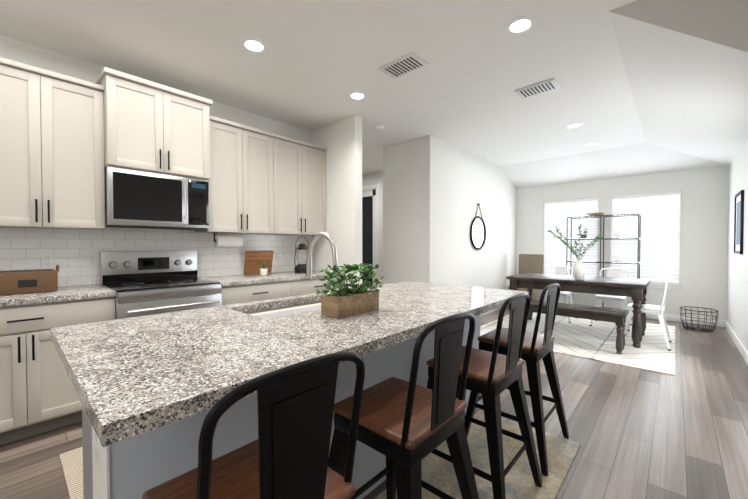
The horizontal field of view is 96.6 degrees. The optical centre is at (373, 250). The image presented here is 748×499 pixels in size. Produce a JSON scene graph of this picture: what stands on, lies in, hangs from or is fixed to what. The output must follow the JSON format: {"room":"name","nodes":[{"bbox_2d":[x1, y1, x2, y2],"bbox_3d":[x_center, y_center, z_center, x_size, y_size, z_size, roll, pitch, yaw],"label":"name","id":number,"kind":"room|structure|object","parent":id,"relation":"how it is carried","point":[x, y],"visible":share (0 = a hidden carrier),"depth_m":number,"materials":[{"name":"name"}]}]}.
{"room":"kitchen","nodes":[
{"label":"kitchen","id":0,"kind":"room"},
{"bbox_2d":[0,34,319,270],"bbox_3d":[-2.751,-0.181,2.448,0.120,2.760,5.790,1,1,42],"label":"wall","id":1,"kind":"structure","parent":0,"point":[13,49],"depth_m":2.77,"materials":[{"name":"white paint"}]},
{"bbox_2d":[0,57,104,229],"bbox_3d":[-2.467,-0.721,2.417,0.310,1.100,0.757,1,1,42],"label":"upper cabinet","id":2,"kind":"object","parent":1,"relation":"attached to","point":[65,141],"depth_m":2.37,"materials":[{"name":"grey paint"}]},
{"bbox_2d":[97,67,211,180],"bbox_3d":[-1.926,-1.029,2.949,0.390,0.732,0.760,1,1,42],"label":"upper cabinet","id":3,"kind":"object","parent":1,"relation":"attached to","point":[149,126],"depth_m":2.77,"materials":[{"name":"grey paint"}]},
{"bbox_2d":[104,166,208,229],"bbox_3d":[-1.914,-0.431,2.948,0.423,0.453,0.752,1,1,42],"label":"microwave","id":4,"kind":"object","parent":3,"relation":"attached to","point":[140,199],"visible":0.94,"depth_m":2.79,"materials":[{"name":"silver metal"}]},
{"bbox_2d":[0,227,311,286],"bbox_3d":[-2.187,0.045,2.974,0.014,0.550,4.020,1,1,42],"label":"tile backsplash","id":5,"kind":"structure","parent":1,"relation":"attached to","point":[74,254],"depth_m":2.89,"materials":[{"name":"white tile"}]},
{"bbox_2d":[195,117,279,234],"bbox_3d":[-1.442,-0.741,3.548,0.310,1.100,0.767,1,1,42],"label":"upper cabinet","id":6,"kind":"object","parent":1,"relation":"attached to","point":[244,187],"depth_m":3.43,"materials":[{"name":"grey paint"}]},
{"bbox_2d":[213,233,242,246],"bbox_3d":[-1.527,-0.115,3.486,0.124,0.146,0.310,1,1,42],"label":"paper towel roll","id":7,"kind":"object","parent":6,"relation":"attached to","point":[227,240],"visible":1,"depth_m":3.44,"materials":[{"name":"white paper"}]},
{"bbox_2d":[280,135,326,235],"bbox_3d":[-0.993,-0.749,4.043,0.310,1.100,0.808,1,1,42],"label":"upper cabinet","id":8,"kind":"object","parent":1,"relation":"attached to","point":[302,164],"depth_m":3.96,"materials":[{"name":"grey paint"}]},
{"bbox_2d":[320,178,335,271],"bbox_3d":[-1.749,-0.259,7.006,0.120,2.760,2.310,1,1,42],"label":"wall","id":9,"kind":"structure","parent":0,"point":[325,247],"depth_m":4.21,"materials":[{"name":"white paint"}]},
{"bbox_2d":[336,172,379,287],"bbox_3d":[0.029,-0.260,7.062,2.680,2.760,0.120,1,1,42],"label":"wall","id":10,"kind":"structure","parent":0,"point":[343,185],"depth_m":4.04,"materials":[{"name":"white paint"}]},
{"bbox_2d":[362,184,378,285],"bbox_3d":[-0.214,-0.141,7.273,0.950,2.515,0.136,1,1,42],"label":"door frame","id":11,"kind":"structure","parent":10,"relation":"attached to","point":[370,225],"depth_m":7.12,"materials":[{"name":"white wood"}]},
{"bbox_2d":[352,115,363,284],"bbox_3d":[-0.180,-0.207,3.944,0.002,2.760,0.120,1,1,42],"label":"wall","id":12,"kind":"structure","parent":0,"point":[357,177],"depth_m":3.92,"materials":[{"name":"white paint"}]},
{"bbox_2d":[0,307,747,498],"bbox_3d":[-0.482,1.231,3.486,6.760,0.100,10.340,1,1,42],"label":"floor","id":13,"kind":"structure","parent":0,"point":[637,433],"depth_m":2.22,"materials":[{"name":"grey wood"}]},
{"bbox_2d":[0,297,114,444],"bbox_3d":[-2.424,0.768,2.272,0.618,0.868,0.961,1,1,42],"label":"base cabinet","id":14,"kind":"object","parent":13,"relation":"on","point":[38,394],"depth_m":2.13,"materials":[{"name":"grey paint"}]},
{"bbox_2d":[59,446,82,498],"bbox_3d":[-1.157,1.200,2.175,0.760,0.005,1.250,1,1,42],"label":"kitchen rug","id":15,"kind":"object","parent":13,"relation":"on","point":[72,463],"visible":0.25,"depth_m":1.83,"materials":[{"name":"beige fabric"}]},
{"bbox_2d":[100,250,221,319],"bbox_3d":[-1.808,0.597,2.869,0.704,1.190,0.748,1,1,42],"label":"range","id":16,"kind":"object","parent":13,"relation":"on","point":[142,283],"visible":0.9,"depth_m":2.83,"materials":[{"name":"silver metal"}]},
{"bbox_2d":[221,280,299,304],"bbox_3d":[-1.328,0.747,3.481,0.618,0.868,0.791,1,1,42],"label":"base cabinet","id":17,"kind":"object","parent":13,"relation":"on","point":[261,291],"depth_m":3.24,"materials":[{"name":"grey paint"}]},
{"bbox_2d":[52,317,479,498],"bbox_3d":[-0.192,0.773,1.942,0.636,0.869,2.353,1,1,42],"label":"kitchen island","id":18,"kind":"object","parent":13,"relation":"on","point":[127,470],"depth_m":1.13,"materials":[{"name":"grey paint"}]},
{"bbox_2d":[50,281,528,448],"bbox_3d":[-0.091,0.319,1.854,1.070,0.040,2.390,1,1,42],"label":"island countertop","id":19,"kind":"structure","parent":18,"relation":"on","point":[132,377],"depth_m":1.12,"materials":[{"name":"grey stone"}]},
{"bbox_2d":[306,232,345,292],"bbox_3d":[-0.263,0.098,1.800,0.263,0.401,0.099,1,1,42],"label":"faucet","id":20,"kind":"object","parent":19,"relation":"on","point":[327,236],"visible":0.69,"depth_m":1.79,"materials":[{"name":"silver metal"}]},
{"bbox_2d":[312,263,383,318],"bbox_3d":[-0.106,0.180,1.633,0.177,0.241,0.383,1,1,42],"label":"potted plant","id":21,"kind":"object","parent":19,"relation":"on","point":[347,301],"visible":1,"depth_m":1.58,"materials":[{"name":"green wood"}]},
{"bbox_2d":[296,276,340,294],"bbox_3d":[-0.878,0.739,3.978,0.618,0.868,0.788,1,1,42],"label":"base cabinet","id":22,"kind":"object","parent":13,"relation":"on","point":[307,286],"depth_m":3.72,"materials":[{"name":"grey paint"}]},
{"bbox_2d":[0,270,342,306],"bbox_3d":[-1.954,0.303,2.766,0.625,0.040,4.018,1,1,42],"label":"countertop","id":23,"kind":"structure","parent":22,"relation":"on","point":[69,293],"depth_m":2.49,"materials":[{"name":"stone"}]},
{"bbox_2d":[0,265,58,294],"bbox_3d":[-2.428,0.196,2.331,0.203,0.187,0.329,1,1,42],"label":"basket","id":24,"kind":"object","parent":23,"relation":"on","point":[12,282],"visible":1,"depth_m":2.27,"materials":[{"name":"brown wicker"}]},
{"bbox_2d":[244,250,273,273],"bbox_3d":[-1.333,0.128,3.861,0.074,0.266,0.340,1,1,42],"label":"cutting board","id":25,"kind":"object","parent":23,"relation":"on","point":[254,260],"visible":1,"depth_m":3.83,"materials":[{"name":"brown wood"}]},
{"bbox_2d":[260,262,267,274],"bbox_3d":[-1.213,0.195,3.695,0.099,0.141,0.098,1,1,42],"label":"plant","id":26,"kind":"object","parent":23,"relation":"on","point":[263,270],"visible":1,"depth_m":3.67,"materials":[{"name":"green plant"}]},
{"bbox_2d":[294,236,308,272],"bbox_3d":[-0.871,0.040,4.049,0.189,0.439,0.227,1,1,42],"label":"lantern","id":27,"kind":"object","parent":23,"relation":"on","point":[300,268],"visible":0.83,"depth_m":3.99,"materials":[{"name":"black metal"}]},
{"bbox_2d":[374,410,580,498],"bbox_3d":[0.247,1.212,1.408,0.650,0.007,2.360,1,1,42],"label":"area rug","id":28,"kind":"object","parent":13,"relation":"on","point":[437,472],"visible":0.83,"depth_m":1.85,"materials":[{"name":"beige fabric"}]},
{"bbox_2d":[142,351,364,498],"bbox_3d":[-0.294,0.715,0.796,0.502,1.006,0.500,1,1,42],"label":"stool","id":29,"kind":"object","parent":28,"relation":"on","point":[285,455],"visible":1,"depth_m":0.67,"materials":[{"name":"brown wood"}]},
{"bbox_2d":[328,312,478,498],"bbox_3d":[0.096,0.708,1.226,0.502,1.006,0.500,1,1,42],"label":"stool","id":30,"kind":"object","parent":28,"relation":"on","point":[405,428],"visible":0.98,"depth_m":1.12,"materials":[{"name":"brown wood"}]},
{"bbox_2d":[426,293,541,498],"bbox_3d":[0.512,0.700,1.685,0.502,1.006,0.500,1,1,42],"label":"stool","id":31,"kind":"object","parent":28,"relation":"on","point":[493,375],"visible":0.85,"depth_m":1.53,"materials":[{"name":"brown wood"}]},
{"bbox_2d":[464,283,568,475],"bbox_3d":[0.902,0.693,2.115,0.502,1.006,0.500,1,1,42],"label":"stool","id":32,"kind":"object","parent":28,"relation":"on","point":[537,347],"visible":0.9,"depth_m":1.98,"materials":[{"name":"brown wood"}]},
{"bbox_2d":[480,312,674,375],"bbox_3d":[2.913,1.153,4.862,2.200,0.007,2.580,1,1,42],"label":"dining rug","id":33,"kind":"object","parent":13,"relation":"on","point":[582,338],"visible":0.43,"depth_m":4.22,"materials":[{"name":"white fabric"}]},
{"bbox_2d":[508,254,543,309],"bbox_3d":[2.897,0.594,6.354,0.502,1.060,0.480,-1,1,-40],"label":"wicker chair","id":34,"kind":"object","parent":33,"relation":"on","point":[531,263],"visible":0.31,"depth_m":6.39,"materials":[{"name":"beige wicker"}]},
{"bbox_2d":[544,266,572,322],"bbox_3d":[3.089,0.698,5.599,0.490,0.876,0.492,1,1,42],"label":"metal chair","id":35,"kind":"object","parent":33,"relation":"on","point":[561,270],"visible":0.48,"depth_m":5.60,"materials":[{"name":"white metal"}]},
{"bbox_2d":[522,299,628,353],"bbox_3d":[2.444,0.927,4.237,1.240,0.465,0.350,1,1,42],"label":"bench","id":36,"kind":"object","parent":33,"relation":"on","point":[617,317],"visible":0.69,"depth_m":3.93,"materials":[{"name":"brown wood"}]},
{"bbox_2d":[506,273,649,347],"bbox_3d":[2.881,0.767,4.776,1.620,0.768,0.900,1,1,42],"label":"dining table","id":37,"kind":"object","parent":33,"relation":"on","point":[635,289],"visible":0.71,"depth_m":4.40,"materials":[{"name":"brown wood"}]},
{"bbox_2d":[548,224,604,279],"bbox_3d":[2.768,0.007,4.540,0.639,0.758,0.457,1,1,42],"label":"vase","id":38,"kind":"object","parent":37,"relation":"on","point":[579,268],"visible":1,"depth_m":4.47,"materials":[{"name":"white ceramic"}]},
{"bbox_2d":[589,268,631,330],"bbox_3d":[3.637,0.707,5.103,0.490,0.876,0.492,1,1,42],"label":"metal chair","id":39,"kind":"object","parent":33,"relation":"on","point":[612,272],"visible":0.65,"depth_m":5.09,"materials":[{"name":"white metal"}]},
{"bbox_2d":[624,274,671,350],"bbox_3d":[3.446,0.722,4.223,0.492,0.876,0.490,1,1,42],"label":"metal chair","id":40,"kind":"object","parent":33,"relation":"on","point":[655,309],"visible":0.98,"depth_m":4.06,"materials":[{"name":"white metal"}]},
{"bbox_2d":[566,213,640,308],"bbox_3d":[4.016,0.258,5.871,1.040,1.764,0.340,1,1,42],"label":"shelf unit","id":41,"kind":"object","parent":13,"relation":"on","point":[638,238],"visible":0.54,"depth_m":5.79,"materials":[{"name":"grey metal"}]},
{"bbox_2d":[580,209,624,261],"bbox_3d":[4.015,-0.276,5.864,0.645,0.921,0.310,1,1,42],"label":"decor","id":42,"kind":"object","parent":41,"relation":"on","point":[617,232],"visible":0.81,"depth_m":5.71,"materials":[{"name":"white ceramic"}]},
{"bbox_2d":[680,306,718,331],"bbox_3d":[4.766,1.002,4.894,0.410,0.302,0.410,1,1,42],"label":"wire basket","id":43,"kind":"object","parent":13,"relation":"on","point":[701,329],"visible":0.98,"depth_m":4.88,"materials":[{"name":"black metal"}]},
{"bbox_2d":[0,0,747,188],"bbox_3d":[-0.522,-1.418,3.397,6.760,0.320,10.220,1,1,42],"label":"ceiling","id":44,"kind":"structure","parent":0,"point":[653,86],"depth_m":2.79,"materials":[{"name":"white paint"}]},
{"bbox_2d":[241,38,266,52],"bbox_3d":[-0.912,-1.559,2.533,0.189,0.008,0.189,1,1,33],"label":"recessed light","id":45,"kind":"object","parent":44,"relation":"in","point":[253,45],"depth_m":2.53,"materials":[{"name":"white"}]},
{"bbox_2d":[348,91,366,99],"bbox_3d":[-0.167,-1.574,3.383,0.189,0.008,0.189,0,1,18],"label":"recessed light","id":46,"kind":"object","parent":44,"relation":"in","point":[356,95],"depth_m":3.37,"materials":[{"name":"white"}]},
{"bbox_2d":[375,125,384,131],"bbox_3d":[0.071,-1.575,4.242,0.177,0.035,0.190,1,1,42],"label":"smoke detector","id":47,"kind":"object","parent":44,"relation":"in","point":[379,128],"depth_m":4.25,"materials":[{"name":"white plastic"}]},
{"bbox_2d":[379,52,428,78],"bbox_3d":[0.245,-1.550,2.762,0.362,0.035,0.229,1,1,42],"label":"ceiling vent","id":48,"kind":"object","parent":44,"relation":"in","point":[406,64],"depth_m":2.79,"materials":[{"name":"white metal"}]},
{"bbox_2d":[506,16,535,34],"bbox_3d":[1.011,-1.555,2.301,0.189,0.008,0.189,1,1,33],"label":"recessed light","id":49,"kind":"object","parent":44,"relation":"in","point":[520,25],"depth_m":2.30,"materials":[{"name":"white plastic"}]},
{"bbox_2d":[514,78,560,98],"bbox_3d":[1.551,-1.556,3.166,0.357,0.035,0.235,1,1,42],"label":"ceiling vent","id":50,"kind":"object","parent":44,"relation":"in","point":[551,84],"depth_m":3.20,"materials":[{"name":"white metal"}]},
{"bbox_2d":[566,123,583,127],"bbox_3d":[2.546,-1.588,4.217,0.189,0.008,0.189,1,1,36],"label":"recessed light","id":51,"kind":"object","parent":44,"relation":"in","point":[574,125],"depth_m":4.21,"materials":[{"name":"white"}]},
{"bbox_2d":[583,142,597,145],"bbox_3d":[3.251,-1.601,4.995,0.189,0.008,0.189,0,1,18],"label":"recessed light","id":52,"kind":"object","parent":44,"relation":"in","point":[591,143],"depth_m":5.00,"materials":[{"name":"white plastic"}]},
{"bbox_2d":[380,135,515,289],"bbox_3d":[1.575,-0.244,6.132,0.860,2.760,3.340,1,1,42],"label":"wall","id":53,"kind":"structure","parent":0,"point":[434,191],"depth_m":5.07,"materials":[{"name":"white paint"}]},
{"bbox_2d":[470,203,485,249],"bbox_3d":[1.781,-0.414,5.686,0.040,0.794,0.580,1,1,42],"label":"round mirror","id":54,"kind":"object","parent":53,"relation":"attached to","point":[477,232],"visible":1,"depth_m":5.67,"materials":[{"name":"black mirror"}]},
{"bbox_2d":[480,306,507,315],"bbox_3d":[1.901,1.086,5.864,0.014,0.110,3.374,1,1,42],"label":"baseboard","id":55,"kind":"structure","parent":53,"relation":"attached to","point":[488,312],"depth_m":6.10,"materials":[{"name":"white wood"}]},
{"bbox_2d":[516,165,727,319],"bbox_3d":[3.895,-0.249,6.391,3.950,2.760,0.120,1,1,42],"label":"wall","id":56,"kind":"structure","parent":0,"point":[704,194],"depth_m":5.35,"materials":[{"name":"white paint"}]},
{"bbox_2d":[544,203,597,275],"bbox_3d":[3.794,-0.192,6.460,0.990,1.595,0.155,1,1,42],"label":"window unit","id":57,"kind":"structure","parent":56,"relation":"in","point":[592,203],"depth_m":6.46,"materials":[{"name":"white glass"}]},
{"bbox_2d":[546,301,723,326],"bbox_3d":[4.183,1.082,6.062,3.070,0.110,0.014,1,1,42],"label":"baseboard","id":58,"kind":"structure","parent":56,"relation":"attached to","point":[669,317],"depth_m":5.32,"materials":[{"name":"white wood"}]},
{"bbox_2d":[611,191,682,289],"bbox_3d":[4.624,-0.179,5.708,0.990,1.595,0.155,1,1,42],"label":"window unit","id":59,"kind":"structure","parent":56,"relation":"in","point":[662,286],"depth_m":5.60,"materials":[{"name":"white"}]},
{"bbox_2d":[544,191,680,283],"bbox_3d":[4.200,-0.229,6.072,2.034,1.505,0.053,1,1,42],"label":"window blinds","id":60,"kind":"object","parent":59,"relation":"attached to","point":[623,250],"visible":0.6,"depth_m":5.83,"materials":[{"name":"white"}]},
{"bbox_2d":[724,138,747,351],"bbox_3d":[1.978,-0.161,1.232,0.120,2.760,10.340,1,1,42],"label":"wall","id":61,"kind":"structure","parent":0,"point":[735,265],"depth_m":4.21,"materials":[{"name":"white paint"}]},
{"bbox_2d":[724,320,747,364],"bbox_3d":[4.543,1.114,4.184,0.014,0.110,2.246,1,1,42],"label":"baseboard","id":62,"kind":"structure","parent":61,"relation":"attached to","point":[732,334],"depth_m":4.01,"materials":[{"name":"white wood"}]},
{"bbox_2d":[734,190,743,253],"bbox_3d":[4.449,-0.339,4.064,0.024,0.740,0.580,1,1,42],"label":"picture frame","id":63,"kind":"object","parent":61,"relation":"attached to","point":[738,220],"visible":1,"depth_m":4.02,"materials":[{"name":"black"}]}
]}

